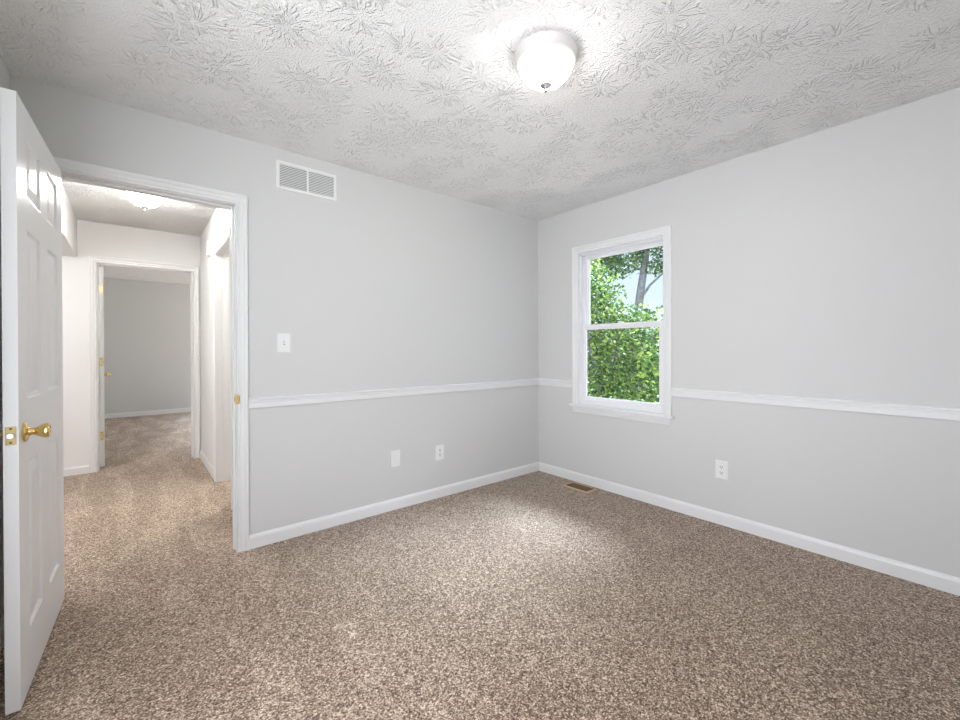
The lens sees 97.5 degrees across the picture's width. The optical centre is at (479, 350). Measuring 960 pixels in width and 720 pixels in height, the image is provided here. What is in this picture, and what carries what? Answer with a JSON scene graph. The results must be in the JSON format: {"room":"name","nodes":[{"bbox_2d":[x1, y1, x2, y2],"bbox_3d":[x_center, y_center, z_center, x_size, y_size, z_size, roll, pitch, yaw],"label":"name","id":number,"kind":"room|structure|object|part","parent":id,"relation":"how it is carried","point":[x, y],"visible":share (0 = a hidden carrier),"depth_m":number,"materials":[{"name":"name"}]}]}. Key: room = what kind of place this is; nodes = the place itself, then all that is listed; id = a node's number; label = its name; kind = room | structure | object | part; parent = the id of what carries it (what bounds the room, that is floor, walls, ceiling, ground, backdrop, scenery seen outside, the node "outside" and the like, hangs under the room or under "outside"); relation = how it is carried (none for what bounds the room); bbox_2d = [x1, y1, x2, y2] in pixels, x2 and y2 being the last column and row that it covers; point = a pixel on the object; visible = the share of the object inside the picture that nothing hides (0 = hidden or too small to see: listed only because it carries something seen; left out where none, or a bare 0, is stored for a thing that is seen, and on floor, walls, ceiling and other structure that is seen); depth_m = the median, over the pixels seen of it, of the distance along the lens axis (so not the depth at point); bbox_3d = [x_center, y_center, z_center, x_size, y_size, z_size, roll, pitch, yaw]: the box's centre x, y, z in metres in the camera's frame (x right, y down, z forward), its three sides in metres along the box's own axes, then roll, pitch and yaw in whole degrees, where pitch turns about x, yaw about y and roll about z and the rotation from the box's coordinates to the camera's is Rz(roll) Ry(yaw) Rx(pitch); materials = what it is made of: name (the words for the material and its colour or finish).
{"room":"empty bedroom","nodes":[
{"label":"empty bedroom","id":0,"kind":"room"},
{"bbox_2d":[0,54,8,620],"bbox_3d":[-1.110,-0.027,0.585,0.120,2.440,3.320,0,0,-40],"label":"wall","id":1,"kind":"structure","parent":0,"point":[4,74],"depth_m":1.76,"materials":[{"name":"grey paint"}]},
{"bbox_2d":[0,615,3,650],"bbox_3d":[-1.093,1.152,0.679,0.013,0.082,3.200,0,0,-40],"label":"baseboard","id":2,"kind":"structure","parent":1,"relation":"attached to","point":[2,619],"depth_m":1.69,"materials":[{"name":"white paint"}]},
{"bbox_2d":[0,87,63,714],"bbox_3d":[-1.754,0.166,1.672,0.165,2.025,0.788,0,0,-37],"label":"door","id":3,"kind":"structure","parent":1,"relation":"in","point":[31,196],"depth_m":1.50,"materials":[{"name":"white paint"}]},
{"bbox_3d":[-1.523,0.277,1.366,0.025,0.060,0.003,0,0,-37],"label":"latch plate","id":4,"kind":"part","parent":3,"relation":"part of","materials":[{"name":"gold metal"}]},
{"bbox_3d":[-1.513,0.277,1.456,0.040,0.051,0.051,0,0,-37],"label":"knob","id":5,"kind":"part","parent":3,"relation":"part of","materials":[{"name":"gold metal"}]},
{"bbox_2d":[61,183,76,256],"bbox_3d":[-3.223,-1.070,2.845,0.530,0.360,2.620,0,0,-40],"label":"wall","id":6,"kind":"structure","parent":0,"point":[69,220],"depth_m":3.54,"materials":[{"name":"white paint"}]},
{"bbox_2d":[62,219,200,471],"bbox_3d":[-3.162,-0.039,4.673,5.340,2.440,0.120,0,0,-40],"label":"wall","id":7,"kind":"structure","parent":0,"point":[93,238],"depth_m":4.06,"materials":[{"name":"white paint"}]},
{"bbox_2d":[64,464,88,476],"bbox_3d":[-4.434,1.149,3.541,1.683,0.082,0.013,0,0,-40],"label":"baseboard","id":8,"kind":"structure","parent":7,"relation":"attached to","point":[83,469],"depth_m":4.01,"materials":[{"name":"white paint"}]},
{"bbox_2d":[99,266,110,466],"bbox_3d":[-4.061,0.161,4.514,0.165,2.020,0.766,0,0,-43],"label":"door","id":9,"kind":"structure","parent":7,"relation":"in","point":[102,374],"depth_m":4.24,"materials":[{"name":"white paint"}]},
{"bbox_2d":[88,255,199,472],"bbox_3d":[-3.484,0.130,4.409,0.899,2.107,0.156,0,0,-40],"label":"door frame","id":10,"kind":"structure","parent":7,"relation":"attached to","point":[93,272],"depth_m":4.16,"materials":[{"name":"white paint"}]},
{"bbox_2d":[104,278,190,413],"bbox_3d":[-4.539,-0.042,6.344,5.340,2.440,4.210,0,0,-40],"label":"wall","id":11,"kind":"structure","parent":0,"point":[147,330],"depth_m":7.66,"materials":[{"name":"grey paint"}]},
{"bbox_2d":[105,407,190,418],"bbox_3d":[-5.802,1.134,7.869,5.080,0.082,0.013,0,0,-40],"label":"baseboard","id":12,"kind":"structure","parent":11,"relation":"attached to","point":[177,410],"depth_m":7.65,"materials":[{"name":"white paint"}]},
{"bbox_2d":[200,208,230,467],"bbox_3d":[-2.211,-0.037,3.682,0.120,2.440,2.620,0,0,-40],"label":"wall","id":13,"kind":"structure","parent":0,"point":[219,223],"depth_m":4.19,"materials":[{"name":"white paint"}]},
{"bbox_2d":[200,450,213,478],"bbox_3d":[-2.259,1.142,3.645,0.013,0.082,2.620,0,0,-40],"label":"baseboard","id":14,"kind":"structure","parent":13,"relation":"attached to","point":[203,458],"depth_m":4.18,"materials":[{"name":"white paint"}]},
{"bbox_2d":[206,240,210,257],"bbox_3d":[-2.591,-0.972,4.015,0.032,0.150,0.110,0,0,-40],"label":"door chime","id":15,"kind":"object","parent":13,"relation":"attached to","point":[208,242],"visible":1,"depth_m":3.98,"materials":[{"name":"white plastic"}]},
{"bbox_2d":[212,227,231,508],"bbox_3d":[-2.077,0.132,3.521,0.156,2.102,0.884,0,0,-40],"label":"door frame","id":16,"kind":"structure","parent":13,"relation":"attached to","point":[221,253],"depth_m":3.80,"materials":[{"name":"white paint"}]},
{"bbox_2d":[9,74,538,551],"bbox_3d":[-0.859,-0.038,3.021,3.608,2.440,0.120,0,0,-40],"label":"wall","id":17,"kind":"structure","parent":0,"point":[385,284],"depth_m":2.94,"materials":[{"name":"grey paint"}]},
{"bbox_2d":[53,156,248,551],"bbox_3d":[-1.772,0.137,2.265,0.909,2.102,0.162,0,0,-40],"label":"door frame","id":18,"kind":"structure","parent":17,"relation":"attached to","point":[239,215],"depth_m":2.47,"materials":[{"name":"white paint"}]},
{"bbox_3d":[-1.433,0.287,2.474,0.059,0.062,0.011,0,0,36],"label":"strike plate","id":19,"kind":"part","parent":18,"relation":"part of","materials":[{"name":"gold metal"}]},
{"bbox_2d":[277,333,290,352],"bbox_3d":[-1.223,-0.047,2.632,0.078,0.121,0.018,0,0,-40],"label":"light switch","id":20,"kind":"object","parent":17,"relation":"attached to","point":[283,339],"visible":1,"depth_m":2.63,"materials":[{"name":"white plastic"}]},
{"bbox_2d":[276,159,336,200],"bbox_3d":[-1.115,-1.097,2.725,0.378,0.176,0.008,0,0,-40],"label":"air vent","id":21,"kind":"object","parent":17,"relation":"in","point":[289,176],"visible":1,"depth_m":2.72,"materials":[{"name":"white metal"}]},
{"bbox_2d":[249,462,538,549],"bbox_3d":[-0.766,1.141,3.014,3.488,0.082,0.013,0,0,-40],"label":"baseboard","id":22,"kind":"structure","parent":17,"relation":"attached to","point":[275,535],"depth_m":3.02,"materials":[{"name":"white paint"}]},
{"bbox_2d":[249,378,538,408],"bbox_3d":[-0.400,0.310,3.310,2.536,0.062,0.020,0,0,-40],"label":"chair rail","id":23,"kind":"object","parent":17,"relation":"attached to","point":[263,402],"visible":1,"depth_m":3.02,"materials":[{"name":"white paint"}]},
{"bbox_2d":[390,450,399,467],"bbox_3d":[-0.629,0.805,3.130,0.078,0.121,0.007,0,0,-40],"label":"blank cover plate","id":24,"kind":"object","parent":17,"relation":"attached to","point":[394,455],"visible":1,"depth_m":3.12,"materials":[{"name":"white plastic"}]},
{"bbox_2d":[436,444,443,460],"bbox_3d":[-0.322,0.820,3.382,0.078,0.121,0.008,0,0,-40],"label":"wall outlet","id":25,"kind":"object","parent":17,"relation":"attached to","point":[439,448],"visible":1,"depth_m":3.38,"materials":[{"name":"white plastic"}]},
{"bbox_2d":[0,412,959,719],"bbox_3d":[-1.389,1.300,4.939,8.400,0.250,10.390,0,0,-40],"label":"floor","id":26,"kind":"structure","parent":0,"point":[530,596],"depth_m":1.88,"materials":[{"name":"carpet"}]},
{"bbox_2d":[562,482,597,492],"bbox_3d":[0.852,1.169,3.600,0.148,0.010,0.259,0,0,-40],"label":"floor vent","id":27,"kind":"object","parent":26,"relation":"in","point":[573,485],"visible":1,"depth_m":3.59,"materials":[{"name":"beige metal"}]},
{"bbox_2d":[0,0,959,283],"bbox_3d":[-2.578,-1.357,3.954,5.340,0.200,10.390,0,0,-40],"label":"ceiling","id":28,"kind":"structure","parent":0,"point":[431,95],"depth_m":1.94,"materials":[{"name":"white paint"}]},
{"bbox_2d":[124,191,164,210],"bbox_3d":[-2.613,-1.170,3.284,0.266,0.169,0.266,0,0,-40],"label":"ceiling light","id":29,"kind":"object","parent":28,"relation":"attached to","point":[145,201],"visible":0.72,"depth_m":3.23,"materials":[{"name":"white glass"}]},
{"bbox_2d":[514,30,577,93],"bbox_3d":[0.279,-1.172,1.782,0.266,0.169,0.266,0,0,-40],"label":"ceiling light","id":30,"kind":"object","parent":28,"relation":"attached to","point":[544,60],"visible":1,"depth_m":1.71,"materials":[{"name":"white glass"}]},
{"bbox_3d":[0.279,-1.172,1.782,0.230,0.096,0.230,0,0,-40],"label":"lamp shade","id":31,"kind":"part","parent":30,"relation":"part of","materials":[{"name":"white glass"}]},
{"bbox_2d":[538,87,959,577],"bbox_3d":[1.636,-0.045,2.927,0.122,2.440,3.440,0,0,-40],"label":"wall","id":32,"kind":"structure","parent":0,"point":[825,264],"depth_m":2.47,"materials":[{"name":"grey paint"}]},
{"bbox_2d":[715,460,727,479],"bbox_3d":[1.629,0.805,2.840,0.008,0.121,0.078,0,0,-40],"label":"wall outlet","id":33,"kind":"object","parent":32,"relation":"attached to","point":[721,467],"visible":1,"depth_m":2.84,"materials":[{"name":"white plastic"}]},
{"bbox_2d":[539,462,959,595],"bbox_3d":[1.588,1.134,2.889,0.013,0.082,3.200,0,0,-40],"label":"baseboard","id":34,"kind":"structure","parent":32,"relation":"attached to","point":[926,577],"depth_m":2.56,"materials":[{"name":"white paint"}]},
{"label":"outside","id":35,"kind":"structure","parent":0,"visible":0},
{"bbox_2d":[587,372,657,402],"bbox_3d":[17.599,4.102,31.134,59.400,0.200,100.000,0,0,-40],"label":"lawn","id":36,"kind":"structure","parent":35,"point":[592,372],"depth_m":40.89,"materials":[{"name":"green plant"}]},
{"bbox_2d":[587,258,662,402],"bbox_3d":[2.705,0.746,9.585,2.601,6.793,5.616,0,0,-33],"label":"bush","id":37,"kind":"object","parent":36,"relation":"on","point":[651,341],"visible":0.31,"depth_m":9.29,"materials":[{"name":"green plant"}]},
{"bbox_2d":[590,246,662,399],"bbox_3d":[5.081,-0.487,12.818,2.650,9.216,4.453,0,0,-40],"label":"tree","id":38,"kind":"object","parent":36,"relation":"on","point":[613,261],"visible":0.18,"depth_m":12.86,"materials":[{"name":"green plant"}]}
]}

